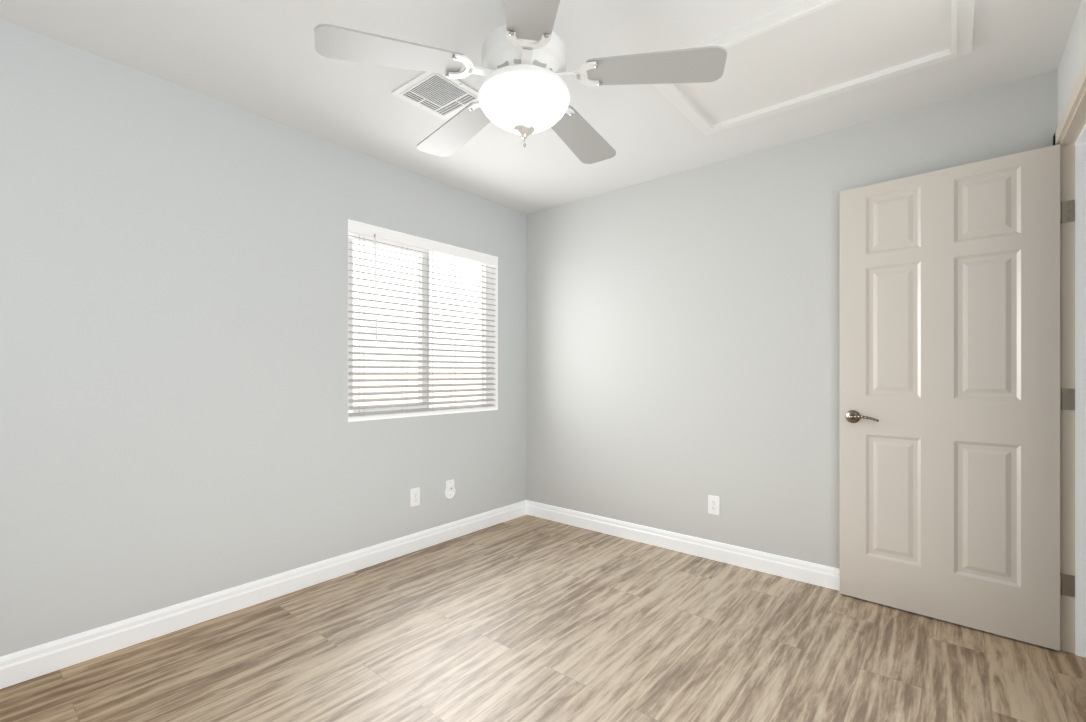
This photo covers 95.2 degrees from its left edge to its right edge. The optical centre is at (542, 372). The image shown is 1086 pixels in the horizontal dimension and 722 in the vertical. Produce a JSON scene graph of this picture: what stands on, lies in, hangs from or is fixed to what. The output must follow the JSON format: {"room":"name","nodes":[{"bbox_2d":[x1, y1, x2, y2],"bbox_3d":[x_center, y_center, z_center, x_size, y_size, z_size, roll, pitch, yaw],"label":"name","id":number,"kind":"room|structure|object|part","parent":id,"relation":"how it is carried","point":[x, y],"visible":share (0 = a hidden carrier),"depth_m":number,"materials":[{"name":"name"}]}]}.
{"room":"empty bedroom","nodes":[
{"label":"empty bedroom","id":0,"kind":"room"},
{"bbox_2d":[0,19,525,656],"bbox_3d":[-1.310,-0.070,2.736,0.150,2.440,3.800,0,0,40],"label":"wall","id":1,"kind":"structure","parent":0,"point":[176,427],"depth_m":2.25,"materials":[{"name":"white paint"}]},
{"bbox_2d":[0,500,527,688],"bbox_3d":[-1.247,1.094,2.684,0.014,0.112,3.500,0,0,40],"label":"baseboard","id":2,"kind":"structure","parent":1,"relation":"attached to","point":[31,663],"depth_m":2.32,"materials":[{"name":"white wood"}]},
{"bbox_2d":[410,487,419,506],"bbox_3d":[-0.824,0.804,3.198,0.009,0.114,0.070,0,0,40],"label":"outlet","id":3,"kind":"object","parent":1,"relation":"attached to","point":[414,496],"visible":1,"depth_m":3.19,"materials":[{"name":"white plastic"}]},
{"bbox_2d":[348,219,497,421],"bbox_3d":[-0.785,-0.298,3.359,0.134,1.167,1.217,0,0,40],"label":"window","id":4,"kind":"structure","parent":1,"relation":"in","point":[423,291],"depth_m":3.37,"materials":[{"name":"white plastic"}]},
{"bbox_2d":[348,220,496,420],"bbox_3d":[-0.752,-0.299,3.332,0.079,1.158,1.207,0,0,40],"label":"window blinds","id":5,"kind":"object","parent":4,"relation":"attached to","point":[365,230],"visible":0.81,"depth_m":3.24,"materials":[{"name":"white plastic"}]},
{"bbox_2d":[445,479,454,498],"bbox_3d":[-0.641,0.805,3.408,0.022,0.125,0.093,0,0,40],"label":"socket","id":6,"kind":"object","parent":1,"relation":"attached to","point":[450,491],"visible":1,"depth_m":3.41,"materials":[{"name":"white plastic"}]},
{"bbox_2d":[0,0,1080,213],"bbox_3d":[0.334,-1.340,1.373,4.420,0.100,3.800,0,0,40],"label":"ceiling","id":7,"kind":"structure","parent":0,"point":[263,58],"depth_m":2.12,"materials":[{"name":"white paint"}]},
{"bbox_2d":[391,72,478,119],"bbox_3d":[-0.479,-1.283,2.301,0.315,0.014,0.310,0,0,40],"label":"ceiling vent","id":8,"kind":"object","parent":7,"relation":"in","point":[442,96],"visible":1,"depth_m":2.28,"materials":[{"name":"white metal"}]},
{"bbox_2d":[314,0,726,163],"bbox_3d":[-0.069,-1.039,1.771,1.284,0.502,1.285,0,0,40],"label":"ceiling fan","id":9,"kind":"object","parent":7,"relation":"hanging from","point":[523,91],"visible":1,"depth_m":1.63,"materials":[{"name":"white"}]},
{"bbox_2d":[652,0,974,134],"bbox_3d":[1.058,-1.276,2.036,1.080,0.028,0.725,0,0,40],"label":"attic hatch","id":10,"kind":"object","parent":7,"relation":"attached to","point":[794,54],"depth_m":1.98,"materials":[{"name":"white paint"}]},
{"bbox_2d":[0,514,1085,721],"bbox_3d":[0.334,1.200,1.373,4.420,0.100,3.800,0,0,40],"label":"floor","id":11,"kind":"structure","parent":0,"point":[526,618],"depth_m":2.01,"materials":[{"name":"laminate"}]},
{"bbox_2d":[526,69,1057,568],"bbox_3d":[1.556,-0.070,2.730,4.270,2.440,0.150,0,0,40],"label":"wall","id":12,"kind":"structure","parent":0,"point":[682,345],"depth_m":3.03,"materials":[{"name":"white paint"}]},
{"bbox_2d":[528,500,839,590],"bbox_3d":[1.034,1.094,3.056,2.990,0.112,0.014,0,0,40],"label":"baseboard","id":13,"kind":"structure","parent":12,"relation":"attached to","point":[795,569],"depth_m":3.09,"materials":[{"name":"white wood"}]},
{"bbox_2d":[708,495,719,514],"bbox_3d":[1.050,0.816,3.047,0.070,0.114,0.009,0,0,40],"label":"outlet","id":14,"kind":"object","parent":12,"relation":"attached to","point":[714,505],"visible":1,"depth_m":3.04,"materials":[{"name":"white plastic"}]},
{"bbox_2d":[1058,0,1085,123],"bbox_3d":[1.130,-0.070,0.713,0.150,2.440,3.500,0,0,40],"label":"wall","id":15,"kind":"structure","parent":0,"point":[1072,61],"depth_m":1.85,"materials":[{"name":"white paint"}]},
{"bbox_2d":[839,144,1061,650],"bbox_3d":[1.832,0.102,2.295,0.803,2.075,0.093,0,0,40],"label":"door","id":16,"kind":"structure","parent":15,"relation":"in","point":[950,402],"depth_m":2.25,"materials":[{"name":"white paint"}]},
{"bbox_2d":[1053,60,1085,657],"bbox_3d":[1.942,0.072,1.692,0.178,2.156,0.947,0,0,40],"label":"door frame","id":17,"kind":"structure","parent":15,"relation":"attached to","point":[1069,136],"depth_m":2.03,"materials":[{"name":"beige paint"}]},
{"bbox_3d":[2.159,0.106,2.036,0.036,1.625,0.003,0,0,40],"label":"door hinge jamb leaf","id":18,"kind":"part","parent":17,"relation":"part of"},
{"label":"outside","id":19,"kind":"structure","parent":0,"visible":0},
{"bbox_2d":[353,240,480,406],"bbox_3d":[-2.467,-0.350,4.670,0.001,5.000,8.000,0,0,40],"label":"window glass","id":20,"kind":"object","parent":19,"point":[399,288],"depth_m":5.77,"materials":[{"name":"glass"}]}
]}

